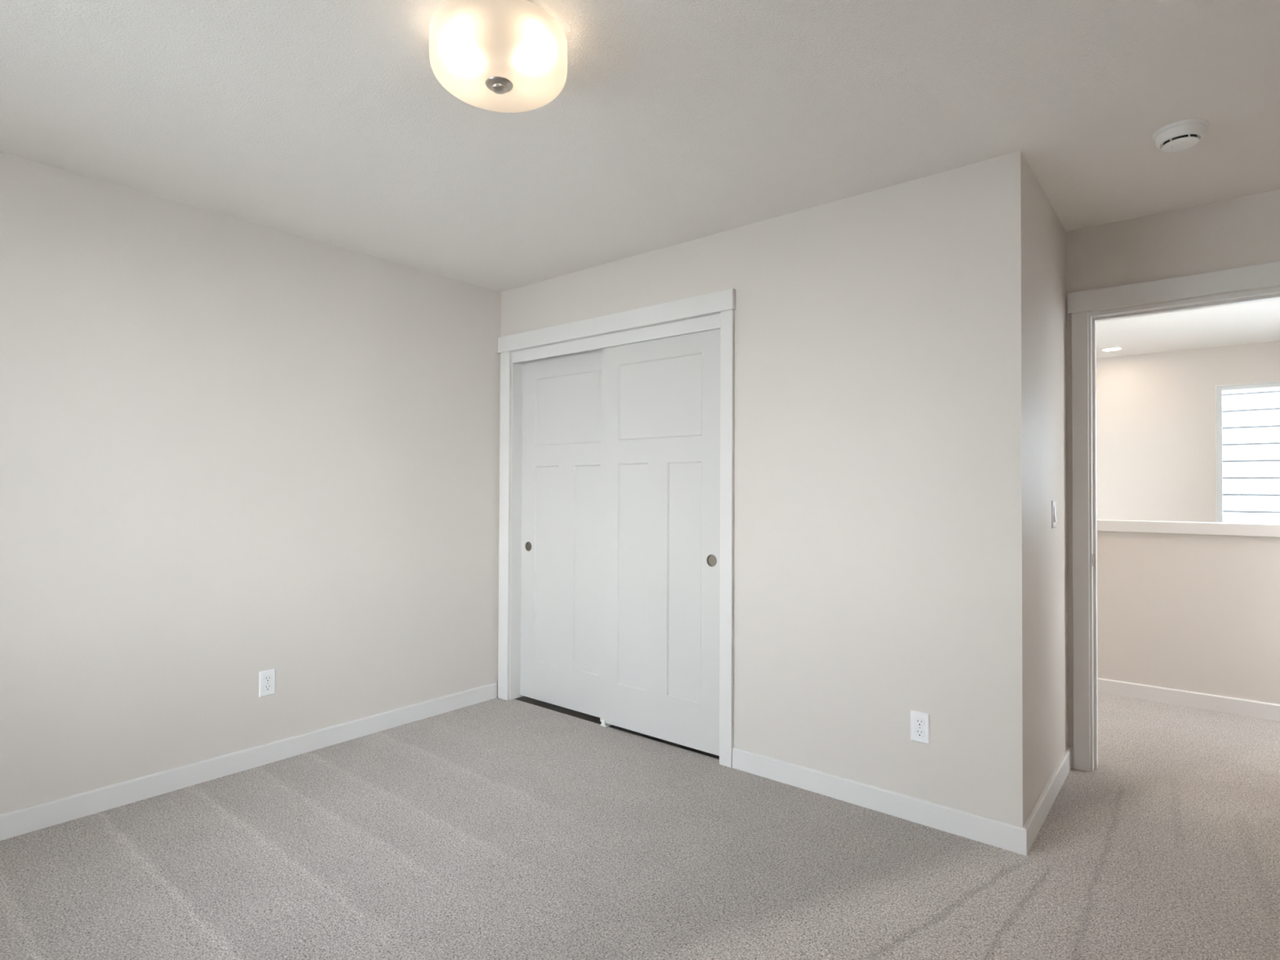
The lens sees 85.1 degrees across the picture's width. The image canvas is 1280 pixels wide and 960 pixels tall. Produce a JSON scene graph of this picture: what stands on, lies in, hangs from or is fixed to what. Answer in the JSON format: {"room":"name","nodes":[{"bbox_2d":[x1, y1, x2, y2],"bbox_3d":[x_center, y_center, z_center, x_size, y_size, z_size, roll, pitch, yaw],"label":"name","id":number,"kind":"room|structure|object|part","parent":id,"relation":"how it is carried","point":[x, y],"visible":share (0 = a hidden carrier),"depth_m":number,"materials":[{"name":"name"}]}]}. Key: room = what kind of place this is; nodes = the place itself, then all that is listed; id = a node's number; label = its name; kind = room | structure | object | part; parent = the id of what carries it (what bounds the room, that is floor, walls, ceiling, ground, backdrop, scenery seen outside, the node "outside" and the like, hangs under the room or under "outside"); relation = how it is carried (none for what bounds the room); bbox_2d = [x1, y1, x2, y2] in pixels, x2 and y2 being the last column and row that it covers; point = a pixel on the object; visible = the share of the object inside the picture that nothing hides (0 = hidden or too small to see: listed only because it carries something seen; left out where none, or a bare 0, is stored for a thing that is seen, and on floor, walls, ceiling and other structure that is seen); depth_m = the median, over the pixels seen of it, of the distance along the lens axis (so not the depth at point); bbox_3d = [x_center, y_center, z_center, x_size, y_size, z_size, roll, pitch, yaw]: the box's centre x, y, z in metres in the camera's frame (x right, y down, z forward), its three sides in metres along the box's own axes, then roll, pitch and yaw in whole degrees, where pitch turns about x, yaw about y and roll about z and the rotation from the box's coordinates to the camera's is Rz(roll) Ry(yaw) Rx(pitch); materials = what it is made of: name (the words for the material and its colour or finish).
{"room":"empty bedroom","nodes":[
{"label":"empty bedroom","id":0,"kind":"room"},
{"bbox_2d":[0,151,500,813],"bbox_3d":[-1.659,0.067,3.309,0.115,2.440,4.015,0,-1,39],"label":"wall","id":1,"kind":"structure","parent":0,"point":[233,450],"depth_m":3.00,"materials":[{"name":"paint"}]},
{"bbox_2d":[0,682,497,840],"bbox_3d":[-1.838,1.237,2.980,0.014,0.089,3.080,0,-1,39],"label":"baseboard","id":2,"kind":"structure","parent":1,"relation":"attached to","point":[18,822],"depth_m":3.00,"materials":[{"name":"white paint"}]},
{"bbox_2d":[258,668,275,697],"bbox_3d":[-1.692,0.922,3.166,0.007,0.114,0.070,0,-1,39],"label":"wall outlet","id":3,"kind":"object","parent":1,"relation":"attached to","point":[267,677],"visible":1,"depth_m":3.16,"materials":[{"name":"white plastic"}]},
{"bbox_2d":[263,684,271,690],"bbox_3d":[-1.690,0.942,3.164,0.001,0.029,0.034,0,-1,39],"label":"receptacle","id":4,"kind":"object","parent":3,"relation":"attached to","point":[266,686],"depth_m":3.16,"materials":[{"name":"white plastic"}]},
{"bbox_2d":[263,675,271,682],"bbox_3d":[-1.690,0.902,3.164,0.002,0.029,0.034,0,-1,39],"label":"receptacle","id":5,"kind":"object","parent":3,"relation":"attached to","point":[267,678],"depth_m":3.16,"materials":[{"name":"white plastic"}]},
{"bbox_2d":[0,0,1279,358],"bbox_3d":[1.500,-1.200,3.336,4.980,0.120,8.030,0,-1,39],"label":"ceiling","id":6,"kind":"structure","parent":0,"point":[671,122],"depth_m":2.22,"materials":[{"name":"white paint"}]},
{"bbox_2d":[429,0,567,112],"bbox_3d":[-0.362,-1.085,1.797,0.348,0.167,0.348,0,-1,7],"label":"ceiling light","id":7,"kind":"object","parent":6,"relation":"attached to","point":[496,55],"visible":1,"depth_m":1.70,"materials":[{"name":"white glass"}]},
{"bbox_2d":[1097,346,1125,351],"bbox_3d":[3.949,-1.092,5.833,0.190,0.007,0.190,0,-1,39],"label":"recessed light","id":8,"kind":"object","parent":6,"relation":"in","point":[1111,348],"visible":1,"depth_m":5.82,"materials":[{"name":"white paint"}]},
{"bbox_2d":[1152,118,1208,151],"bbox_3d":[1.779,-1.127,2.295,0.146,0.052,0.146,0,-1,38],"label":"smoke detector","id":9,"kind":"object","parent":6,"relation":"attached to","point":[1182,135],"visible":1,"depth_m":2.26,"materials":[{"name":"white plastic"}]},
{"bbox_2d":[1161,133,1199,146],"bbox_3d":[1.779,-1.113,2.295,0.098,0.013,0.089,0,-1,39],"label":"vent","id":10,"kind":"object","parent":9,"relation":"attached to","point":[1167,140],"depth_m":2.27,"materials":[{"name":"white plastic"}]},
{"bbox_2d":[0,693,1279,959],"bbox_3d":[0.787,1.411,2.445,4.980,0.250,5.815,0,-1,39],"label":"floor","id":11,"kind":"structure","parent":0,"point":[496,828],"depth_m":2.34,"materials":[{"name":"carpet"}]},
{"bbox_2d":[600,719,611,727],"bbox_3d":[-0.162,1.282,3.710,0.044,0.034,0.105,0,-1,39],"label":"guide","id":12,"kind":"object","parent":11,"relation":"on","point":[603,723],"visible":0.48,"depth_m":3.67,"materials":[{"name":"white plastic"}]},
{"bbox_3d":[-0.161,1.296,3.710,0.044,0.006,0.104,0,-1,39],"label":"plate","id":13,"kind":"part","parent":12,"relation":"part of","materials":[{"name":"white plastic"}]},
{"bbox_2d":[497,151,1029,826],"bbox_3d":[0.275,0.075,3.358,2.814,2.440,0.115,0,-1,39],"label":"wall","id":14,"kind":"structure","parent":0,"point":[881,411],"depth_m":2.73,"materials":[{"name":"paint"}]},
{"bbox_2d":[497,351,511,700],"bbox_3d":[-0.805,0.268,4.156,0.085,2.067,0.018,0,-1,39],"label":"trim","id":15,"kind":"structure","parent":14,"relation":"attached to","point":[504,657],"depth_m":4.14,"materials":[{"name":"white paint"}]},
{"bbox_2d":[520,348,601,717],"bbox_3d":[-0.410,0.279,3.964,0.760,2.016,0.036,0,-1,39],"label":"door","id":16,"kind":"structure","parent":14,"relation":"in","point":[560,660],"depth_m":3.97,"materials":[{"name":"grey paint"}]},
{"bbox_2d":[526,542,531,550],"bbox_3d":[-0.659,0.395,4.154,0.050,0.050,0.001,0,-1,39],"label":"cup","id":17,"kind":"object","parent":16,"relation":"on","point":[528,544],"depth_m":4.16,"materials":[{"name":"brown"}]},
{"bbox_2d":[509,312,720,700],"bbox_3d":[-0.161,0.262,3.714,1.474,2.072,0.114,0,-1,39],"label":"trim","id":18,"kind":"structure","parent":14,"relation":"attached to","point":[517,368],"depth_m":4.16,"materials":[{"name":"white paint"}]},
{"bbox_2d":[497,288,735,353],"bbox_3d":[-0.211,-0.816,3.683,1.651,0.093,0.024,0,-1,39],"label":"trim","id":19,"kind":"structure","parent":14,"relation":"attached to","point":[717,302],"depth_m":3.56,"materials":[{"name":"white paint"}]},
{"bbox_2d":[512,313,720,363],"bbox_3d":[-0.188,-0.733,3.690,1.462,0.066,0.014,0,-1,39],"label":"trim","id":20,"kind":"structure","parent":14,"relation":"attached to","point":[709,322],"depth_m":3.59,"materials":[{"name":"white paint"}]},
{"bbox_2d":[600,328,720,755],"bbox_3d":[0.097,0.271,3.476,0.760,2.010,0.036,0,-1,39],"label":"door","id":21,"kind":"structure","parent":14,"relation":"in","point":[660,498],"depth_m":3.44,"materials":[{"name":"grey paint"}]},
{"bbox_3d":[0.337,0.377,3.259,0.057,0.057,0.008,0,-1,39],"label":"finger pull","id":22,"kind":"part","parent":21,"relation":"part of","materials":[{"name":"brown"}]},
{"bbox_2d":[707,555,715,565],"bbox_3d":[0.340,0.377,3.263,0.050,0.050,0.001,0,-1,39],"label":"door handle","id":23,"kind":"object","parent":21,"relation":"on","point":[711,558],"depth_m":3.27,"materials":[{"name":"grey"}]},
{"bbox_2d":[719,309,734,767],"bbox_3d":[0.395,0.260,3.171,0.065,2.067,0.018,0,-1,39],"label":"trim","id":24,"kind":"structure","parent":14,"relation":"attached to","point":[726,334],"depth_m":3.16,"materials":[{"name":"white paint"}]},
{"bbox_2d":[732,746,1026,855],"bbox_3d":[0.874,1.246,2.765,1.176,0.089,0.014,0,-1,39],"label":"baseboard","id":25,"kind":"structure","parent":14,"relation":"attached to","point":[993,832],"depth_m":2.69,"materials":[{"name":"white paint"}]},
{"bbox_2d":[910,710,929,744],"bbox_3d":[1.055,0.932,2.626,0.070,0.114,0.007,0,-1,39],"label":"wall outlet","id":26,"kind":"object","parent":14,"relation":"attached to","point":[919,721],"visible":1,"depth_m":2.62,"materials":[{"name":"white plastic"}]},
{"bbox_2d":[915,728,924,737],"bbox_3d":[1.053,0.952,2.623,0.034,0.029,0.001,0,-1,39],"label":"receptacle","id":27,"kind":"object","parent":26,"relation":"attached to","point":[919,732],"depth_m":2.62,"materials":[{"name":"white plastic"}]},
{"bbox_2d":[915,718,924,726],"bbox_3d":[1.053,0.912,2.624,0.034,0.029,0.001,0,-1,39],"label":"receptacle","id":28,"kind":"object","parent":26,"relation":"attached to","point":[918,722],"depth_m":2.62,"materials":[{"name":"white plastic"}]},
{"bbox_2d":[1027,164,1067,814],"bbox_3d":[1.667,0.076,2.927,0.115,2.440,0.982,0,-1,39],"label":"wall","id":29,"kind":"structure","parent":0,"point":[1046,235],"depth_m":2.79,"materials":[{"name":"paint"}]},
{"bbox_2d":[1022,746,1071,854],"bbox_3d":[1.634,1.249,2.776,0.014,0.089,0.996,0,-1,39],"label":"baseboard","id":30,"kind":"structure","parent":29,"relation":"attached to","point":[1038,814],"depth_m":2.69,"materials":[{"name":"white paint"}]},
{"bbox_2d":[1051,500,1057,528],"bbox_3d":[1.722,0.142,2.894,0.012,0.114,0.070,0,-1,39],"label":"light switch","id":31,"kind":"object","parent":29,"relation":"attached to","point":[1054,520],"visible":1,"depth_m":2.88,"materials":[{"name":"white plastic"}]},
{"bbox_2d":[1067,261,1279,772],"bbox_3d":[2.346,0.224,2.913,0.935,2.149,0.140,0,-1,39],"label":"door frame","id":32,"kind":"structure","parent":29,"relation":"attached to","point":[1080,371],"depth_m":3.12,"materials":[{"name":"white paint"}]},
{"bbox_2d":[1066,189,1279,747],"bbox_3d":[2.431,0.078,2.860,1.151,2.440,0.115,0,-1,39],"label":"wall","id":33,"kind":"structure","parent":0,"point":[1244,231],"depth_m":2.98,"materials":[{"name":"paint"}]},
{"bbox_2d":[1071,747,1073,768],"bbox_3d":[1.954,1.255,3.148,0.008,0.089,0.014,0,-1,39],"label":"baseboard","id":34,"kind":"structure","parent":33,"relation":"attached to","point":[1072,748],"depth_m":3.14,"materials":[{"name":"white paint"}]},
{"bbox_2d":[1096,340,1279,522],"bbox_3d":[4.617,1.502,5.852,3.150,5.190,0.115,0,-1,39],"label":"wall","id":35,"kind":"structure","parent":0,"point":[1156,414],"depth_m":5.93,"materials":[{"name":"paint"}]},
{"bbox_2d":[1097,530,1279,704],"bbox_3d":[3.201,0.921,4.130,3.150,1.295,0.120,0,-1,39],"label":"wall","id":36,"kind":"structure","parent":0,"point":[1199,613],"depth_m":4.05,"materials":[{"name":"paint"}]},
{"bbox_2d":[1097,519,1279,537],"bbox_3d":[3.203,0.281,4.138,3.150,0.066,0.164,0,-1,39],"label":"trim","id":37,"kind":"structure","parent":36,"relation":"on","point":[1107,525],"depth_m":4.04,"materials":[{"name":"white paint"}]},
{"bbox_2d":[1097,677,1279,721],"bbox_3d":[3.157,1.273,4.073,3.150,0.089,0.014,0,-1,39],"label":"baseboard","id":38,"kind":"structure","parent":36,"relation":"attached to","point":[1253,708],"depth_m":4.03,"materials":[{"name":"white paint"}]},
{"label":"outside","id":39,"kind":"structure","parent":0,"visible":0},
{"bbox_3d":[2.999,4.276,0.979,70.000,0.200,80.000,0,-1,39],"label":"ground","id":40,"kind":"structure","parent":39,"visible":0},
{"bbox_2d":[1214,380,1279,524],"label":"window","id":41,"kind":"structure","parent":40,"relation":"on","point":[1251,418],"depth_m":7.31,"materials":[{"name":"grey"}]}
]}

